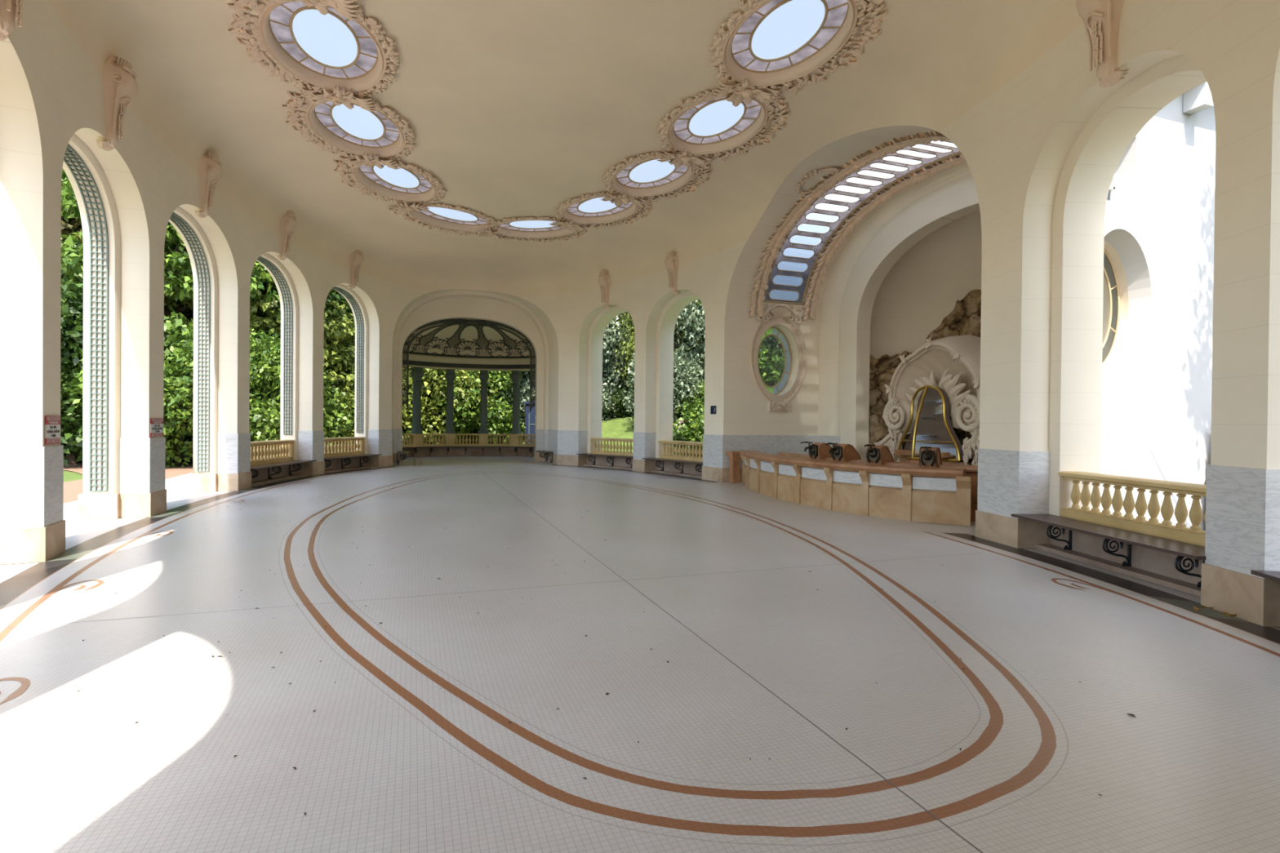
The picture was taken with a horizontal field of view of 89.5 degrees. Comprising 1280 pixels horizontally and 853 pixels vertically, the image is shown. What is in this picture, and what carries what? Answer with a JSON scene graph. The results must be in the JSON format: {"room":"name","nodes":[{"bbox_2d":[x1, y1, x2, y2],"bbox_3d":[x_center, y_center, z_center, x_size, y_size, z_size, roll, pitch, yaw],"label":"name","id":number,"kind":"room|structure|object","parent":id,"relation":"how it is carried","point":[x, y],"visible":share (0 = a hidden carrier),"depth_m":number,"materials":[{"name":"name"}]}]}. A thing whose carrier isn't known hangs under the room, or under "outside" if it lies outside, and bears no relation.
{"room":"spa","nodes":[
{"label":"spa","id":0,"kind":"room"},
{"bbox_2d":[0,0,392,494],"bbox_3d":[-7.033,-2.049,11.207,4.391,7.200,23.994,0,0,-19],"label":"wall","id":1,"kind":"structure","parent":0,"point":[52,95],"depth_m":10.72,"materials":[{"name":"beige paint"}]},
{"bbox_2d":[0,0,22,40],"bbox_3d":[-6.323,-4.590,6.517,0.466,1.394,0.448,0,0,-28],"label":"bracket","id":2,"kind":"object","parent":1,"relation":"attached to","point":[8,8],"visible":1,"depth_m":6.48,"materials":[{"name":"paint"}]},
{"bbox_2d":[0,444,63,529],"bbox_3d":[-7.282,0.706,7.715,0.441,0.940,0.635,0,0,-23],"label":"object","id":3,"kind":"structure","parent":1,"relation":"attached to","point":[32,478],"depth_m":7.49,"materials":[{"name":"white stone"}]},
{"bbox_2d":[0,520,65,564],"bbox_3d":[-7.292,1.375,7.727,0.460,0.400,0.671,0,0,-25],"label":"trim","id":4,"kind":"structure","parent":1,"relation":"attached to","point":[37,544],"depth_m":7.49,"materials":[{"name":"beige stone"}]},
{"bbox_2d":[44,415,60,444],"bbox_3d":[-7.097,0.042,7.800,0.012,0.340,0.440,0,0,-25],"label":"warning sign","id":5,"kind":"object","parent":1,"relation":"attached to","point":[52,424],"visible":1,"depth_m":7.78,"materials":[{"name":"red"}]},
{"bbox_2d":[63,143,108,492],"bbox_3d":[-8.403,-1.498,9.282,0.240,5.193,2.999,0,0,-21],"label":"trellis","id":6,"kind":"object","parent":1,"relation":"attached to","point":[71,150],"visible":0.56,"depth_m":10.64,"materials":[{"name":"grey paint"}]},
{"bbox_2d":[77,493,119,519],"bbox_3d":[-8.993,1.327,10.730,0.530,0.420,0.135,0,0,-21],"label":"trim","id":7,"kind":"structure","parent":1,"relation":"attached to","point":[90,506],"depth_m":10.67,"materials":[{"name":"beige stone"}]},
{"bbox_2d":[96,55,139,151],"bbox_3d":[-7.703,-4.755,9.514,0.466,1.394,0.448,0,0,-21],"label":"bracket","id":8,"kind":"object","parent":1,"relation":"attached to","point":[120,87],"visible":1,"depth_m":9.41,"materials":[{"name":"paint"}]},
{"bbox_2d":[119,437,165,493],"bbox_3d":[-8.674,0.666,11.276,0.441,0.940,0.722,0,0,-19],"label":"trim","id":9,"kind":"structure","parent":1,"relation":"attached to","point":[142,460],"depth_m":10.98,"materials":[{"name":"white stone"}]},
{"bbox_2d":[119,488,166,518],"bbox_3d":[-8.671,1.336,11.284,0.459,0.400,0.758,0,0,-19],"label":"trim","id":10,"kind":"structure","parent":1,"relation":"attached to","point":[145,504],"depth_m":10.97,"materials":[{"name":"beige stone"}]},
{"bbox_2d":[168,212,209,471],"bbox_3d":[-9.616,-1.643,13.179,0.240,5.403,3.346,0,0,-13],"label":"trellis","id":11,"kind":"object","parent":1,"relation":"attached to","point":[174,216],"visible":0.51,"depth_m":14.77,"materials":[{"name":"grey paint"}]},
{"bbox_2d":[189,472,217,492],"bbox_3d":[-10.045,1.287,14.860,0.530,0.420,0.135,0,0,-13],"label":"trim","id":12,"kind":"structure","parent":1,"relation":"attached to","point":[198,482],"depth_m":14.79,"materials":[{"name":"beige stone"}]},
{"bbox_2d":[195,151,223,217],"bbox_3d":[-8.904,-5.005,13.337,0.466,1.394,0.448,0,0,-13],"label":"bracket","id":13,"kind":"object","parent":1,"relation":"attached to","point":[211,171],"visible":1,"depth_m":13.22,"materials":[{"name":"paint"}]},
{"bbox_2d":[217,432,250,473],"bbox_3d":[-9.649,0.626,15.362,0.421,0.940,0.748,0,0,-9],"label":"trim","id":14,"kind":"structure","parent":1,"relation":"attached to","point":[233,450],"depth_m":15.04,"materials":[{"name":"white stone"}]},
{"bbox_2d":[217,471,251,491],"bbox_3d":[-9.647,1.296,15.368,0.439,0.400,0.784,0,0,-9],"label":"trim","id":15,"kind":"structure","parent":1,"relation":"attached to","point":[225,482],"depth_m":15.03,"materials":[{"name":"beige stone"}]},
{"bbox_2d":[250,440,294,466],"bbox_3d":[-10.246,0.723,17.396,0.320,0.645,3.434,0,0,-4],"label":"balustrade","id":16,"kind":"object","parent":1,"relation":"on","point":[286,451],"visible":0.61,"depth_m":17.86,"materials":[{"name":"yellow stone"}]},
{"bbox_2d":[257,256,293,435],"bbox_3d":[-10.255,-2.131,17.373,0.240,4.803,3.275,0,0,-4],"label":"trellis","id":17,"kind":"object","parent":1,"relation":"attached to","point":[261,260],"visible":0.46,"depth_m":18.97,"materials":[{"name":"grey paint"}]},
{"bbox_2d":[276,209,297,260],"bbox_3d":[-9.543,-5.191,17.448,0.466,1.394,0.448,0,0,-4],"label":"bracket","id":18,"kind":"object","parent":1,"relation":"attached to","point":[288,224],"visible":0.94,"depth_m":17.34,"materials":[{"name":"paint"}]},
{"bbox_2d":[297,430,324,462],"bbox_3d":[-9.913,0.593,19.486,0.420,0.940,0.749,1,0,3],"label":"trim","id":19,"kind":"structure","parent":1,"relation":"attached to","point":[310,443],"depth_m":19.15,"materials":[{"name":"white stone"}]},
{"bbox_2d":[324,436,364,457],"bbox_3d":[-10.062,0.695,21.339,0.320,0.645,2.909,1,0,10],"label":"balustrade","id":20,"kind":"object","parent":1,"relation":"on","point":[359,446],"visible":0.7,"depth_m":21.65,"materials":[{"name":"yellow stone"}]},
{"bbox_2d":[332,286,364,433],"bbox_3d":[-10.070,-2.169,21.324,0.240,4.823,2.754,1,0,10],"label":"trellis","id":21,"kind":"object","parent":1,"relation":"attached to","point":[340,290],"visible":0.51,"depth_m":22.64,"materials":[{"name":"grey paint"}]},
{"bbox_2d":[368,428,402,456],"bbox_3d":[-9.243,0.564,24.177,0.640,0.940,3.043,1,0,1],"label":"trim","id":22,"kind":"structure","parent":1,"relation":"attached to","point":[383,442],"depth_m":22.94,"materials":[{"name":"tile"}]},
{"bbox_2d":[251,457,372,485],"bbox_3d":[-9.909,1.250,19.269,1.485,0.430,7.158,0,0,-4],"label":"bench","id":23,"kind":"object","parent":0,"point":[262,477],"depth_m":18.75,"materials":[{"name":"brown stone"}]},
{"bbox_2d":[402,447,534,457],"bbox_3d":[-7.659,1.198,28.860,8.606,0.430,3.707,0,0,-19],"label":"bench","id":24,"kind":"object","parent":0,"point":[437,451],"depth_m":30.50,"materials":[{"name":"brown stone"}]},
{"bbox_2d":[402,433,534,447],"bbox_3d":[-7.434,0.881,29.333,8.958,1.060,3.554,0,0,-12],"label":"balustrade","id":25,"kind":"object","parent":24,"relation":"on","point":[418,439],"visible":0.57,"depth_m":30.56,"materials":[{"name":"yellow stone"}]},
{"bbox_2d":[410,367,423,434],"bbox_3d":[-10.180,-1.190,29.438,0.433,3.040,0.445,1,1,42],"label":"column","id":26,"kind":"structure","parent":25,"relation":"on","point":[416,373],"depth_m":29.32,"materials":[{"name":"metal"}]},
{"bbox_2d":[444,368,455,433],"bbox_3d":[-8.956,-1.186,30.406,0.445,3.040,0.433,0,0,-28],"label":"column","id":27,"kind":"structure","parent":25,"relation":"on","point":[450,375],"depth_m":30.28,"materials":[{"name":"metal"}]},
{"bbox_2d":[479,369,488,433],"bbox_3d":[-7.474,-1.176,30.897,0.445,3.040,0.433,0,0,-8],"label":"column","id":28,"kind":"structure","parent":25,"relation":"on","point":[483,375],"depth_m":30.76,"materials":[{"name":"grey paint"}]},
{"bbox_2d":[510,370,522,434],"bbox_3d":[-5.914,-1.161,30.852,0.445,3.040,0.433,1,0,12],"label":"column","id":29,"kind":"structure","parent":25,"relation":"on","point":[516,375],"depth_m":30.71,"materials":[{"name":"grey paint"}]},
{"bbox_2d":[404,315,534,356],"bbox_3d":[-7.407,-3.896,28.285,8.637,1.270,4.816,0,0,-19],"label":"ceiling","id":30,"kind":"structure","parent":0,"point":[469,333],"depth_m":29.64,"materials":[{"name":"beige paint"}]},
{"bbox_2d":[403,319,534,368],"bbox_3d":[-7.345,-3.625,28.522,8.348,1.756,4.463,0,0,-19],"label":"dome ironwork","id":31,"kind":"object","parent":30,"relation":"attached to","point":[477,327],"visible":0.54,"depth_m":29.92,"materials":[{"name":"grey"}]},
{"bbox_2d":[403,360,534,368],"bbox_3d":[-7.246,-2.845,29.093,8.432,0.190,3.307,0,0,-9],"label":"grille","id":32,"kind":"object","parent":31,"relation":"attached to","point":[411,362],"depth_m":30.50,"materials":[{"name":"metal"}]},
{"bbox_2d":[391,283,559,430],"bbox_3d":[-6.544,-2.013,25.235,8.618,6.927,2.762,0,0,-19],"label":"wall","id":33,"kind":"structure","parent":0,"point":[517,313],"depth_m":25.83,"materials":[{"name":"beige paint"}]},
{"bbox_2d":[402,318,535,411],"bbox_3d":[-6.960,-2.568,26.599,5.408,3.819,0.067,0,0,-19],"label":"arch ironwork","id":34,"kind":"object","parent":33,"relation":"attached to","point":[409,343],"visible":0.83,"depth_m":26.49,"materials":[{"name":"grey"}]},
{"bbox_2d":[402,353,535,371],"bbox_3d":[-7.351,-3.023,28.670,9.008,0.720,4.905,0,0,-19],"label":"trim","id":35,"kind":"structure","parent":33,"relation":"attached to","point":[412,357],"depth_m":30.49,"materials":[{"name":"beige paint"}]},
{"bbox_2d":[46,0,1083,297],"bbox_3d":[-2.190,-5.685,12.545,13.286,1.340,27.774,0,0,-19],"label":"ceiling","id":36,"kind":"structure","parent":0,"point":[518,108],"depth_m":12.21,"materials":[{"name":"beige paint"}]},
{"bbox_2d":[226,0,399,97],"bbox_3d":[-5.249,-6.225,10.467,2.521,0.414,3.491,0,0,-10],"label":"skylight","id":37,"kind":"object","parent":36,"relation":"attached to","point":[324,44],"visible":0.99,"depth_m":10.66,"materials":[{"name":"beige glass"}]},
{"bbox_2d":[281,84,417,161],"bbox_3d":[-6.025,-6.255,13.435,2.521,0.411,3.491,1,0,-2],"label":"skylight","id":38,"kind":"object","parent":36,"relation":"attached to","point":[347,122],"visible":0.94,"depth_m":13.61,"materials":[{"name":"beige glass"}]},
{"bbox_2d":[333,151,446,204],"bbox_3d":[-6.380,-6.281,16.452,2.521,0.409,3.491,1,0,11],"label":"skylight","id":39,"kind":"object","parent":36,"relation":"attached to","point":[394,180],"visible":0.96,"depth_m":16.70,"materials":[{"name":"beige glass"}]},
{"bbox_2d":[387,201,501,235],"bbox_3d":[-5.863,-6.299,19.519,3.491,0.408,2.521,0,1,-45],"label":"skylight","id":40,"kind":"object","parent":36,"relation":"attached to","point":[445,216],"visible":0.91,"depth_m":19.73,"materials":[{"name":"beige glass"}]},
{"bbox_2d":[475,215,587,242],"bbox_3d":[-3.457,-6.284,20.615,3.491,0.411,2.521,1,0,20],"label":"skylight","id":41,"kind":"object","parent":36,"relation":"attached to","point":[529,228],"visible":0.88,"depth_m":20.94,"materials":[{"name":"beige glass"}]},
{"bbox_2d":[548,191,653,231],"bbox_3d":[-1.174,-6.250,18.814,2.521,0.417,3.491,0,1,-31],"label":"skylight","id":42,"kind":"object","parent":36,"relation":"attached to","point":[588,210],"visible":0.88,"depth_m":19.12,"materials":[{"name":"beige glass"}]},
{"bbox_2d":[600,151,712,206],"bbox_3d":[0.329,-6.218,16.282,2.521,0.415,3.491,0,0,-19],"label":"skylight","id":43,"kind":"object","parent":36,"relation":"attached to","point":[643,176],"visible":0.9,"depth_m":16.47,"materials":[{"name":"clear glass"}]},
{"bbox_2d":[656,88,790,168],"bbox_3d":[1.617,-6.184,13.465,2.521,0.418,3.491,0,0,-11],"label":"skylight","id":44,"kind":"object","parent":36,"relation":"attached to","point":[707,125],"visible":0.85,"depth_m":13.54,"materials":[{"name":"clear glass"}]},
{"bbox_2d":[709,0,888,106],"bbox_3d":[2.404,-6.154,10.445,2.521,0.420,3.491,0,0,-6],"label":"skylight","id":45,"kind":"object","parent":36,"relation":"attached to","point":[772,43],"visible":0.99,"depth_m":10.51,"materials":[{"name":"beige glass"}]},
{"bbox_2d":[0,456,1279,852],"bbox_3d":[-0.781,1.578,15.506,19.860,0.008,34.510,0,0,-19],"label":"floor","id":46,"kind":"structure","parent":0,"point":[413,747],"depth_m":4.20,"materials":[{"name":"white tile"}]},
{"bbox_2d":[583,455,702,478],"bbox_3d":[0.200,1.320,22.179,1.385,0.430,6.888,0,1,-33],"label":"wall","id":47,"kind":"structure","parent":46,"relation":"on","point":[689,469],"depth_m":21.73,"materials":[{"name":"brown stone"}]},
{"bbox_2d":[590,437,633,456],"bbox_3d":[-0.835,0.761,23.789,2.947,0.645,0.320,1,1,45],"label":"balustrade","id":48,"kind":"object","parent":47,"relation":"on","point":[597,446],"visible":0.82,"depth_m":23.88,"materials":[{"name":"yellow stone"}]},
{"bbox_2d":[658,440,702,462],"bbox_3d":[1.551,0.805,20.830,0.320,0.645,3.125,0,1,-33],"label":"balustrade","id":49,"kind":"object","parent":47,"relation":"on","point":[673,456],"visible":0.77,"depth_m":21.01,"materials":[{"name":"yellow stone"}]},
{"bbox_2d":[739,450,971,526],"bbox_3d":[3.791,1.158,14.141,1.501,0.940,7.578,0,0,-19],"label":"counter","id":50,"kind":"object","parent":46,"relation":"on","point":[931,495],"depth_m":11.89,"materials":[{"name":"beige stone"}]},
{"bbox_2d":[739,450,965,477],"bbox_3d":[3.799,0.758,14.127,1.501,0.140,7.421,0,0,-19],"label":"countertop","id":51,"kind":"structure","parent":50,"relation":"on","point":[819,464],"depth_m":11.99,"materials":[{"name":"red stone"}]},
{"bbox_2d":[777,451,977,521],"bbox_3d":[4.613,1.153,13.473,1.143,0.975,6.005,0,0,-29],"label":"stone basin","id":52,"kind":"object","parent":46,"relation":"on","point":[971,470],"visible":0.13,"depth_m":11.52,"materials":[{"name":"stone"}]},
{"bbox_2d":[825,442,861,462],"bbox_3d":[4.109,0.525,13.194,0.903,0.396,0.300,0,1,-33],"label":"block","id":53,"kind":"object","parent":52,"relation":"on","point":[839,452],"visible":0.98,"depth_m":13.11,"materials":[{"name":"brown stone"}]},
{"bbox_2d":[864,444,893,464],"bbox_3d":[4.551,0.535,12.438,0.903,0.396,0.300,0,1,-44],"label":"block","id":54,"kind":"object","parent":52,"relation":"on","point":[875,454],"visible":1,"depth_m":12.35,"materials":[{"name":"brown stone"}]},
{"bbox_2d":[919,446,942,467],"bbox_3d":[5.233,0.546,11.681,0.300,0.396,0.903,1,1,34],"label":"block","id":55,"kind":"object","parent":52,"relation":"on","point":[929,456],"visible":0.99,"depth_m":11.60,"materials":[{"name":"brown stone"}]},
{"bbox_2d":[868,334,980,465],"bbox_3d":[7.776,-0.320,16.164,1.500,3.938,5.680,0,0,-19],"label":"sculpture","id":56,"kind":"object","parent":46,"relation":"on","point":[951,364],"visible":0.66,"depth_m":15.88,"materials":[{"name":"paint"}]},
{"bbox_2d":[894,385,965,465],"bbox_3d":[6.924,0.026,15.868,0.680,2.114,2.200,0,0,-19],"label":"glass vitrine","id":57,"kind":"object","parent":56,"relation":"attached to","point":[933,428],"visible":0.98,"depth_m":15.83,"materials":[{"name":"gold metal"}]},
{"bbox_2d":[894,449,955,457],"bbox_3d":[6.993,0.664,15.900,0.400,0.120,1.600,0,0,-19],"label":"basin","id":58,"kind":"object","parent":57,"relation":"in","point":[908,453],"depth_m":15.89,"materials":[{"name":"stone"}]},
{"bbox_2d":[891,346,977,437],"bbox_3d":[7.546,-0.843,16.078,0.742,2.366,2.952,0,0,-19],"label":"shell bowl","id":59,"kind":"object","parent":56,"relation":"on","point":[935,366],"depth_m":16.19,"materials":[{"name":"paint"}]},
{"bbox_2d":[892,334,980,443],"bbox_3d":[7.628,-0.906,16.106,0.975,2.768,3.454,0,0,-19],"label":"hood","id":60,"kind":"object","parent":56,"relation":"attached to","point":[935,366],"depth_m":15.91,"materials":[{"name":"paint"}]},
{"bbox_2d":[1035,525,1203,596],"bbox_3d":[5.888,1.482,7.557,0.700,0.430,2.829,0,0,-3],"label":"wall","id":61,"kind":"structure","parent":46,"relation":"on","point":[1155,566],"depth_m":7.45,"materials":[{"name":"brown stone"}]},
{"bbox_2d":[1011,513,1205,587],"bbox_3d":[5.472,1.440,7.535,0.535,0.437,2.809,0,0,-3],"label":"bench","id":62,"kind":"object","parent":61,"relation":"on","point":[1183,549],"visible":0.91,"depth_m":7.38,"materials":[{"name":"grey wood"}]},
{"bbox_2d":[1057,471,1205,546],"bbox_3d":[5.943,0.945,7.555,0.320,0.645,2.789,0,0,-3],"label":"balustrade","id":63,"kind":"object","parent":61,"relation":"on","point":[1193,535],"visible":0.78,"depth_m":7.61,"materials":[{"name":"yellow stone"}]},
{"bbox_2d":[558,0,1279,542],"bbox_3d":[5.160,-2.120,15.459,9.382,7.500,23.839,0,0,-19],"label":"wall","id":64,"kind":"structure","parent":0,"point":[1020,222],"depth_m":8.94,"materials":[{"name":"beige paint"}]},
{"bbox_2d":[534,429,586,455],"bbox_3d":[-3.456,0.604,25.870,0.729,0.940,3.747,0,1,-39],"label":"trim","id":65,"kind":"structure","parent":64,"relation":"attached to","point":[572,442],"depth_m":24.85,"materials":[{"name":"white stone"}]},
{"bbox_2d":[533,451,587,466],"bbox_3d":[-3.465,1.274,25.864,0.750,0.400,3.773,0,1,-39],"label":"trim","id":66,"kind":"structure","parent":64,"relation":"attached to","point":[559,460],"depth_m":24.76,"materials":[{"name":"beige stone"}]},
{"bbox_2d":[632,431,655,460],"bbox_3d":[0.130,0.664,22.183,0.440,0.940,0.744,0,1,-38],"label":"trim","id":67,"kind":"structure","parent":64,"relation":"attached to","point":[643,443],"depth_m":21.96,"materials":[{"name":"white stone"}]},
{"bbox_2d":[664,250,679,295],"bbox_3d":[1.020,-4.878,20.454,0.466,1.394,0.448,0,1,-33],"label":"bracket","id":68,"kind":"object","parent":64,"relation":"attached to","point":[672,262],"visible":1,"depth_m":20.35,"materials":[{"name":"paint"}]},
{"bbox_2d":[702,434,817,468],"bbox_3d":[3.575,0.717,19.294,3.301,0.940,1.112,0,0,-19],"label":"trim","id":69,"kind":"structure","parent":64,"relation":"attached to","point":[715,447],"depth_m":18.74,"materials":[{"name":"white stone"}]},
{"bbox_2d":[757,326,791,395],"bbox_3d":[3.912,-1.949,19.199,1.401,2.072,0.050,0,0,-19],"label":"window","id":70,"kind":"structure","parent":64,"relation":"in","point":[775,331],"depth_m":19.31,"materials":[{"name":"clear glass"}]},
{"bbox_2d":[749,303,806,413],"bbox_3d":[4.094,-1.994,18.761,1.933,3.280,0.226,0,0,-19],"label":"window surround","id":71,"kind":"object","parent":64,"relation":"attached to","point":[782,313],"visible":1,"depth_m":18.75,"materials":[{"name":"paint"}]},
{"bbox_2d":[748,131,951,317],"bbox_3d":[4.779,-4.492,14.385,0.638,2.860,8.984,0,0,-19],"label":"leaf garland","id":72,"kind":"object","parent":64,"relation":"attached to","point":[861,162],"visible":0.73,"depth_m":15.98,"materials":[{"name":"paint"}]},
{"bbox_2d":[763,140,961,305],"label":"window","id":73,"kind":"structure","parent":64,"relation":"in","point":[793,268],"depth_m":16.84,"materials":[{"name":"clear glass"}]},
{"bbox_2d":[800,151,966,321],"bbox_3d":[6.454,-4.481,14.978,0.639,2.861,8.979,0,0,-19],"label":"leaf garland","id":74,"kind":"object","parent":64,"relation":"attached to","point":[918,176],"visible":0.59,"depth_m":17.04,"materials":[{"name":"paint"}]},
{"bbox_2d":[975,510,1049,548],"bbox_3d":[6.769,1.488,9.844,3.566,0.400,1.010,0,0,-19],"label":"trim","id":75,"kind":"structure","parent":64,"relation":"attached to","point":[1006,531],"depth_m":9.05,"materials":[{"name":"beige stone"}]},
{"bbox_2d":[977,448,1049,519],"bbox_3d":[6.785,0.818,9.842,3.545,0.940,0.975,0,0,-19],"label":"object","id":76,"kind":"structure","parent":64,"relation":"attached to","point":[1010,482],"depth_m":9.02,"materials":[{"name":"white stone"}]},
{"bbox_2d":[1075,0,1128,87],"bbox_3d":[5.319,-4.651,7.441,0.466,1.394,0.448,0,0,-3],"label":"bracket","id":77,"kind":"object","parent":64,"relation":"attached to","point":[1103,17],"visible":1,"depth_m":7.37,"materials":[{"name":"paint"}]},
{"bbox_2d":[1200,563,1279,626],"bbox_3d":[5.568,1.507,5.820,0.459,0.400,0.733,1,0,2],"label":"trim","id":78,"kind":"structure","parent":64,"relation":"attached to","point":[1254,599],"depth_m":5.72,"materials":[{"name":"beige stone"}]},
{"bbox_2d":[1204,464,1279,579],"bbox_3d":[5.583,0.837,5.814,0.440,0.940,0.697,1,0,2],"label":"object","id":79,"kind":"structure","parent":64,"relation":"attached to","point":[1242,504],"depth_m":5.74,"materials":[{"name":"white stone"}]},
{"bbox_2d":[868,288,981,462],"bbox_3d":[8.616,-1.430,14.914,2.384,6.192,8.801,0,0,-19],"label":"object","id":80,"kind":"structure","parent":0,"point":[965,319],"depth_m":17.70,"materials":[{"name":"stone"}]},
{"label":"outside","id":81,"kind":"structure","parent":0,"visible":0},
{"bbox_2d":[1100,94,1215,531],"bbox_3d":[7.361,-1.958,9.906,3.750,7.300,0.400,0,0,-19],"label":"wall","id":82,"kind":"structure","parent":81,"point":[1156,403],"depth_m":9.97,"materials":[{"name":"paint"}]},
{"bbox_2d":[1102,248,1119,364],"bbox_3d":[7.024,-1.862,10.033,1.246,2.013,0.050,0,0,-19],"label":"window","id":83,"kind":"structure","parent":82,"relation":"in","point":[1109,340],"depth_m":10.17,"materials":[{"name":"clear glass"}]},
{"bbox_2d":[1182,81,1213,115],"bbox_3d":[7.520,-5.254,9.588,4.000,0.740,0.600,0,0,-19],"label":"roof eaves","id":84,"kind":"object","parent":82,"relation":"attached to","point":[1197,99],"visible":0.2,"depth_m":9.86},
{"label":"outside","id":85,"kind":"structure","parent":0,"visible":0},
{"bbox_2d":[63,462,192,503],"bbox_3d":[-18.124,1.513,5.978,18.100,0.005,50.000,0,0,-19],"label":"gravel path","id":86,"kind":"structure","parent":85,"point":[72,489],"depth_m":19.09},
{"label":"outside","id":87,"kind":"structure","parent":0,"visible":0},
{"bbox_2d":[63,379,771,482],"bbox_3d":[-2.082,-5.904,30.608,80.000,14.809,86.000,0,0,-19],"label":"lawn","id":88,"kind":"structure","parent":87,"point":[614,428],"depth_m":33.96,"materials":[{"name":"plant"}]},
{"bbox_2d":[60,275,192,466],"bbox_3d":[-20.385,-1.565,23.210,8.176,8.064,7.338,0,1,-31],"label":"hedge","id":89,"kind":"object","parent":88,"relation":"on","point":[72,313],"visible":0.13,"depth_m":21.29,"materials":[{"name":"green plant"}]},
{"bbox_2d":[61,317,275,467],"bbox_3d":[-16.489,-0.933,23.207,5.871,6.451,6.541,1,0,8],"label":"shrub","id":90,"kind":"object","parent":88,"relation":"on","point":[171,400],"visible":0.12,"depth_m":21.60,"materials":[{"name":"green plant"}]},
{"bbox_2d":[60,168,324,459],"bbox_3d":[-19.303,-5.436,26.887,11.013,14.312,12.133,0,0,-19],"label":"tree","id":91,"kind":"object","parent":88,"relation":"on","point":[72,255],"visible":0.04,"depth_m":23.24,"materials":[{"name":"green plant"}]},
{"bbox_2d":[61,215,355,375],"bbox_3d":[-20.296,-6.127,30.949,13.288,15.675,12.062,0,1,-38],"label":"tree","id":92,"kind":"object","parent":88,"relation":"on","point":[174,246],"visible":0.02,"depth_m":28.64,"materials":[{"name":"green plant"}]},
{"bbox_2d":[164,240,355,440],"bbox_3d":[-17.653,-5.119,30.064,10.488,13.631,11.555,1,0,12],"label":"tree","id":93,"kind":"object","parent":88,"relation":"on","point":[341,331],"visible":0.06,"depth_m":29.17,"materials":[{"name":"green plant"}]},
{"bbox_2d":[172,326,355,457],"bbox_3d":[-14.150,-0.803,24.670,5.577,6.128,6.214,1,1,42],"label":"shrub","id":94,"kind":"object","parent":88,"relation":"on","point":[267,374],"visible":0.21,"depth_m":23.43,"materials":[{"name":"green plant"}]},
{"bbox_2d":[323,367,355,452],"bbox_3d":[-14.158,-0.373,30.953,4.403,4.838,4.906,0,1,-44],"label":"shrub","id":95,"kind":"object","parent":88,"relation":"on","point":[352,389],"visible":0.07,"depth_m":29.60,"materials":[{"name":"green plant"}]},
{"bbox_2d":[344,349,475,444],"bbox_3d":[-12.879,-1.471,35.653,7.849,7.741,7.045,0,0,-25],"label":"shrub","id":96,"kind":"object","parent":88,"relation":"on","point":[424,403],"visible":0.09,"depth_m":33.62,"materials":[{"name":"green plant"}]},
{"bbox_2d":[401,368,504,444],"bbox_3d":[-11.580,-1.826,36.744,7.925,8.709,8.830,0,0,-15],"label":"shrub","id":97,"kind":"object","parent":88,"relation":"on","point":[466,378],"visible":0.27,"depth_m":33.92,"materials":[{"name":"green plant"}]},
{"bbox_2d":[422,369,525,444],"bbox_3d":[-9.515,-1.210,36.751,6.458,7.096,7.195,1,1,31],"label":"shrub","id":98,"kind":"object","parent":88,"relation":"on","point":[492,412],"visible":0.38,"depth_m":34.76,"materials":[{"name":"green plant"}]},
{"bbox_2d":[467,371,535,444],"bbox_3d":[-8.441,-1.244,38.653,6.541,6.451,5.871,1,0,23],"label":"shrub","id":99,"kind":"object","parent":88,"relation":"on","point":[526,380],"visible":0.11,"depth_m":36.81,"materials":[{"name":"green plant"}]},
{"bbox_2d":[602,311,675,413],"bbox_3d":[-1.680,-7.628,40.894,10.126,15.202,10.539,1,1,36],"label":"tree","id":100,"kind":"object","parent":88,"relation":"on","point":[611,342],"visible":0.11,"depth_m":37.77,"materials":[{"name":"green plant"}]},
{"bbox_2d":[612,300,705,407],"bbox_3d":[2.208,-6.245,38.061,8.295,11.964,7.969,1,1,35],"label":"tree","id":101,"kind":"object","parent":88,"relation":"on","point":[631,344],"visible":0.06,"depth_m":36.65,"materials":[{"name":"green plant"}]},
{"bbox_2d":[622,345,704,427],"bbox_3d":[1.406,-1.937,33.990,4.696,5.161,5.233,0,0,-4],"label":"shrub","id":102,"kind":"object","parent":88,"relation":"on","point":[686,371],"visible":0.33,"depth_m":32.61,"materials":[{"name":"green plant"}]},
{"bbox_2d":[672,404,704,456],"bbox_3d":[2.336,0.591,26.103,2.734,2.914,2.766,1,1,42],"label":"hydrangea","id":103,"kind":"object","parent":88,"relation":"on","point":[686,428],"visible":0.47,"depth_m":25.48,"materials":[{"name":"green plant"}]},
{"bbox_2d":[675,380,704,419],"bbox_3d":[3.479,-0.981,32.793,3.045,2.738,3.070,1,0,16],"label":"shrub","id":104,"kind":"object","parent":88,"relation":"on","point":[695,407],"visible":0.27,"depth_m":32.09,"materials":[{"name":"green plant"}]},
{"bbox_2d":[673,298,784,386],"bbox_3d":[4.691,-7.706,36.634,10.246,14.780,9.844,0,1,-42],"label":"tree","id":105,"kind":"object","parent":88,"relation":"on","point":[691,317],"visible":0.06,"depth_m":33.91,"materials":[{"name":"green plant"}]},
{"bbox_2d":[691,288,804,386],"bbox_3d":[7.193,-8.178,34.981,9.036,13.847,9.629,0,0,-7],"label":"tree","id":106,"kind":"object","parent":88,"relation":"on","point":[774,367],"visible":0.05,"depth_m":33.11,"materials":[{"name":"green plant"}]},
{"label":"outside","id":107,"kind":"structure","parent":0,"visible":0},
{"bbox_2d":[63,472,192,518],"bbox_3d":[-6.939,1.606,5.666,3.600,0.001,42.000,0,0,-19],"label":"pavement","id":108,"kind":"structure","parent":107,"point":[179,483],"depth_m":15.69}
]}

